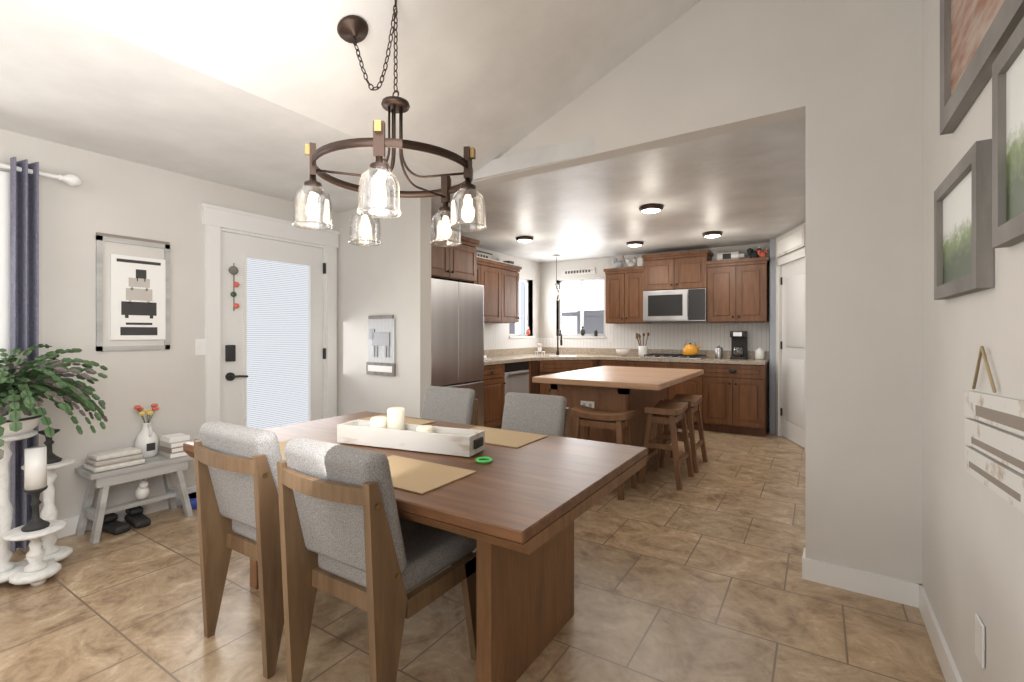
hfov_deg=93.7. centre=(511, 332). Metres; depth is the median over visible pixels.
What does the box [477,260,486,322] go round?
upper cabinet
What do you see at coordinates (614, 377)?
island countertop
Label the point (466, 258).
upper cabinet
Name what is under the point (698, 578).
floor
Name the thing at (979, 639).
outlet
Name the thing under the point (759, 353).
canister
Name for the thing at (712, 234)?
light
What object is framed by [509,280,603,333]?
window glass
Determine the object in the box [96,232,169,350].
frame
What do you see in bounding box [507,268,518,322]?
upper cabinet
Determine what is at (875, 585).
baseboard
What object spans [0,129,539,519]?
wall
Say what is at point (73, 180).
curtain rod
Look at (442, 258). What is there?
upper cabinet
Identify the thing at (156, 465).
bench
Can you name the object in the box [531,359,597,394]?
base cabinet
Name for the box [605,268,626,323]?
upper cabinet
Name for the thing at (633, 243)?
light
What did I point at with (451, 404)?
chair
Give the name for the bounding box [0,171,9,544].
curtain
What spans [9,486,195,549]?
baseboard
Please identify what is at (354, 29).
chandelier
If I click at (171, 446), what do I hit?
books
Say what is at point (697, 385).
base cabinet
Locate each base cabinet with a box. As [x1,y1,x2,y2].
[480,364,506,428]
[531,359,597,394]
[583,360,602,368]
[603,360,642,366]
[643,361,706,430]
[707,362,768,436]
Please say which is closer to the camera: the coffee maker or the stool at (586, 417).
the stool at (586, 417)
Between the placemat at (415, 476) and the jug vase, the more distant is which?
the jug vase
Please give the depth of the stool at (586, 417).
3.79 m
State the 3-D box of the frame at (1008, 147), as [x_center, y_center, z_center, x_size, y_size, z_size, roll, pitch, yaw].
[1.078,-0.440,0.979,0.030,0.460,0.510,0,0,33]
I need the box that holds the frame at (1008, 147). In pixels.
[992,16,1023,247]
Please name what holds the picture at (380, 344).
attached to the wall at (844, 76)
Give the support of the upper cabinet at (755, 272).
attached to the wall at (548, 318)
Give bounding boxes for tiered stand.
[0,430,74,586]
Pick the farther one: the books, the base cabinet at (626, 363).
the base cabinet at (626, 363)
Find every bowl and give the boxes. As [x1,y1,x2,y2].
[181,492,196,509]
[616,349,629,355]
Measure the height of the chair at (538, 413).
0.853 m
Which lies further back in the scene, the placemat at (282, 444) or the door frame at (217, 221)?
the door frame at (217, 221)
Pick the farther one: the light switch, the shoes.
the light switch
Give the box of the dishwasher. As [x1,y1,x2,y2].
[503,361,530,393]
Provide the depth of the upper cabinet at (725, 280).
6.15 m
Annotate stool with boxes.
[570,405,637,499]
[638,400,693,489]
[659,394,707,472]
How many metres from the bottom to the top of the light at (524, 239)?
0.050 m
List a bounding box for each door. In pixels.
[222,232,325,429]
[775,223,804,447]
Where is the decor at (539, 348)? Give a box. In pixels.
[534,344,544,354]
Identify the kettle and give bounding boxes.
[683,339,701,354]
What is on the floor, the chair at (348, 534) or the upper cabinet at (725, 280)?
the chair at (348, 534)
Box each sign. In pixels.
[477,250,491,258]
[561,268,594,275]
[964,346,1023,512]
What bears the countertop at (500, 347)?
on the base cabinet at (735, 398)
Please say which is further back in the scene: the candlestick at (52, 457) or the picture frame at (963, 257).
the candlestick at (52, 457)
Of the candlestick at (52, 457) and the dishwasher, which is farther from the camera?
the dishwasher
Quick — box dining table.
[183,411,647,681]
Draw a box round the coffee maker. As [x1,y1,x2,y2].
[730,331,746,359]
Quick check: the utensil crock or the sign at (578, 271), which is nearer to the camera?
the utensil crock
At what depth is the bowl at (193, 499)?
3.40 m
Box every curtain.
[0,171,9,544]
[10,157,38,551]
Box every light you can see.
[516,236,532,242]
[553,255,559,300]
[626,241,643,246]
[639,204,663,213]
[702,231,722,237]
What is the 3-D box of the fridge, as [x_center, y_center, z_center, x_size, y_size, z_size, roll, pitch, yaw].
[-0.864,0.362,5.181,0.735,1.775,0.910,0,0,33]
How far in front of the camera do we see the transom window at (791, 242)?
5.35 m
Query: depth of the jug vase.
3.21 m
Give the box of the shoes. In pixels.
[101,506,150,534]
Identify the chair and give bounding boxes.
[194,420,283,678]
[277,437,476,681]
[421,386,478,425]
[501,392,569,436]
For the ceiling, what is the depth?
2.72 m
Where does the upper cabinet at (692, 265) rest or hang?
attached to the wall at (548, 318)
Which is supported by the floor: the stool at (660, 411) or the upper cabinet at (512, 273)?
the stool at (660, 411)
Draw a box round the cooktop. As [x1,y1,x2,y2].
[641,353,707,358]
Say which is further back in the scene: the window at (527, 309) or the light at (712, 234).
the window at (527, 309)
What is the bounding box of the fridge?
[431,278,483,425]
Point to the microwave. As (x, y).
(685, 305)
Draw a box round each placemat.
[279,440,288,459]
[345,414,434,424]
[387,455,475,493]
[470,426,547,447]
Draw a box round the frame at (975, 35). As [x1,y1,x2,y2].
[940,0,1023,134]
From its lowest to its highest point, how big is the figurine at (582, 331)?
0.151 m
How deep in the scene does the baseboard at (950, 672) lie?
1.84 m
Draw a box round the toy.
[475,457,492,462]
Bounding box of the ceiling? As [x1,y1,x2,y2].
[0,0,804,262]
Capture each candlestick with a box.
[21,446,49,531]
[38,429,61,463]
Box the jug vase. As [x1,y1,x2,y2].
[134,403,158,457]
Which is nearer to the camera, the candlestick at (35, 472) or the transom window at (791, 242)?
the candlestick at (35, 472)
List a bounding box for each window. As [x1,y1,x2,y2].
[509,279,534,337]
[554,278,604,337]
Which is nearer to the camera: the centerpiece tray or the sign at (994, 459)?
the sign at (994, 459)
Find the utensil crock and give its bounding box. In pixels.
[636,332,648,355]
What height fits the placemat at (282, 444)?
0.004 m
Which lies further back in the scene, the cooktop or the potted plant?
the cooktop
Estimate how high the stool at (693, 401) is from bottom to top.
0.640 m
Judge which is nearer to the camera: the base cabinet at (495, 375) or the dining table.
the dining table
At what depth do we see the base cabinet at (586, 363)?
6.74 m
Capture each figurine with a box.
[135,478,149,499]
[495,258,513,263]
[580,326,584,335]
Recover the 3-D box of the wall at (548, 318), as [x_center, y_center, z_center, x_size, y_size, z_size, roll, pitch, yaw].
[2.471,-0.025,6.820,4.960,2.550,0.160,0,0,33]
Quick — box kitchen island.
[544,382,669,452]
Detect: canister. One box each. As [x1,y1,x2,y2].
[715,346,722,358]
[755,348,764,359]
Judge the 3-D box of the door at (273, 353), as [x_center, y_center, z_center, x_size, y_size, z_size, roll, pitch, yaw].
[-2.009,0.228,4.124,0.109,2.028,0.931,0,0,33]
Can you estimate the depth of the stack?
2.95 m
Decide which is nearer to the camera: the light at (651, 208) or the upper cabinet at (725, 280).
the light at (651, 208)
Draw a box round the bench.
[75,453,192,543]
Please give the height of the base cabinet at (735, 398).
0.864 m
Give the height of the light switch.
0.120 m
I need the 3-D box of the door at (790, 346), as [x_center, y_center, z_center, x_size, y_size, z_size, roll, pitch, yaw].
[3.189,0.000,5.398,0.115,2.500,1.077,0,0,11]
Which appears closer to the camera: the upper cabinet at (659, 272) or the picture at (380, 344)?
the picture at (380, 344)
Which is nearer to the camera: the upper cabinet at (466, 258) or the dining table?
the dining table
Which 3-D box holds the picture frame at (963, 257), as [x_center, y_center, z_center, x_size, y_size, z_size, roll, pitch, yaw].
[1.428,-0.320,1.533,0.035,0.400,0.560,0,0,33]
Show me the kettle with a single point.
(690, 349)
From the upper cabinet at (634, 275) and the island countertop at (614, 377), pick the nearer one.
the island countertop at (614, 377)
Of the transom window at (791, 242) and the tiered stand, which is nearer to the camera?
the tiered stand
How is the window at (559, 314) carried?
in the wall at (548, 318)
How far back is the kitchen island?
4.31 m
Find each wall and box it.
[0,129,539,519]
[338,0,921,583]
[540,243,769,428]
[770,239,774,433]
[922,0,1023,681]
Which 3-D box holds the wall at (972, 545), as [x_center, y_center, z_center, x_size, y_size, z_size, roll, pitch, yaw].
[0.477,-0.700,-0.126,0.140,3.900,5.500,0,0,33]
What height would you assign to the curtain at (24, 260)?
2.190 m
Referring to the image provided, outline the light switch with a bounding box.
[195,339,205,354]
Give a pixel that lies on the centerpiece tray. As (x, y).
(392, 429)
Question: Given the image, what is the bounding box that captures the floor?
[0,429,945,681]
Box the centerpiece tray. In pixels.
[337,407,484,456]
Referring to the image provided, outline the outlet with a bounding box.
[975,613,984,667]
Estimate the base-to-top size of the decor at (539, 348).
0.176 m
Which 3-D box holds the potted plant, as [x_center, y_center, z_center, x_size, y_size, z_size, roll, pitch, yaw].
[-2.481,0.318,2.365,0.764,0.507,0.851,0,0,33]
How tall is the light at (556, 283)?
0.675 m
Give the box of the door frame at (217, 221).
[200,203,339,422]
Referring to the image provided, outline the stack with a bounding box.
[83,446,144,472]
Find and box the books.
[159,433,190,458]
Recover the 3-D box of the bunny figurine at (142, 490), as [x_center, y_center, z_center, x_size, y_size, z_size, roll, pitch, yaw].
[-2.418,1.013,3.141,0.086,0.162,0.076,0,0,33]
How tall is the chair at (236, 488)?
0.888 m
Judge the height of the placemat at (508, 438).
0.004 m
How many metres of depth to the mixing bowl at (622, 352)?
6.88 m
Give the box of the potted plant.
[0,344,107,459]
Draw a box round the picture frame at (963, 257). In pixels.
[934,139,993,299]
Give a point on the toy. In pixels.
(483, 459)
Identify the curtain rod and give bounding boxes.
[0,163,82,186]
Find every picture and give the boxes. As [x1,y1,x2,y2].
[366,315,395,375]
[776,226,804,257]
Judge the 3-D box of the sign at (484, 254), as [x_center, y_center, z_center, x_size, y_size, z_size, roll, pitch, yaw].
[-0.574,-1.026,6.264,0.030,0.138,1.070,0,0,33]
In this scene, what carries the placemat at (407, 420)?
on the dining table
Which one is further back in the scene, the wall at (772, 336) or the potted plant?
the wall at (772, 336)
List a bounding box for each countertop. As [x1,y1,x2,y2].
[484,322,768,364]
[532,366,703,389]
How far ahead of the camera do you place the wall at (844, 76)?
2.39 m
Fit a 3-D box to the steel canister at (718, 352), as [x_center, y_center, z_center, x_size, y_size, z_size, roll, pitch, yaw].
[2.726,0.261,6.326,0.094,0.167,0.094,0,0,33]
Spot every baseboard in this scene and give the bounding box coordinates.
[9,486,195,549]
[802,548,922,607]
[919,585,961,681]
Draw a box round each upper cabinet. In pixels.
[431,232,454,279]
[449,236,478,283]
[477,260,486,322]
[487,260,506,322]
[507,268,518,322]
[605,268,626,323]
[627,268,650,323]
[643,256,678,290]
[679,252,714,289]
[707,260,742,322]
[743,260,769,321]
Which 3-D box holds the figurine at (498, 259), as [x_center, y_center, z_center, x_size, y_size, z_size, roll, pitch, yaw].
[-0.104,-1.003,6.850,0.132,0.094,0.292,0,0,39]
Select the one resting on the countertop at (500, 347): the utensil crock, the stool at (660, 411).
the utensil crock
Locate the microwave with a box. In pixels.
[643,288,706,322]
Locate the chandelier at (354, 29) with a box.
[292,0,486,246]

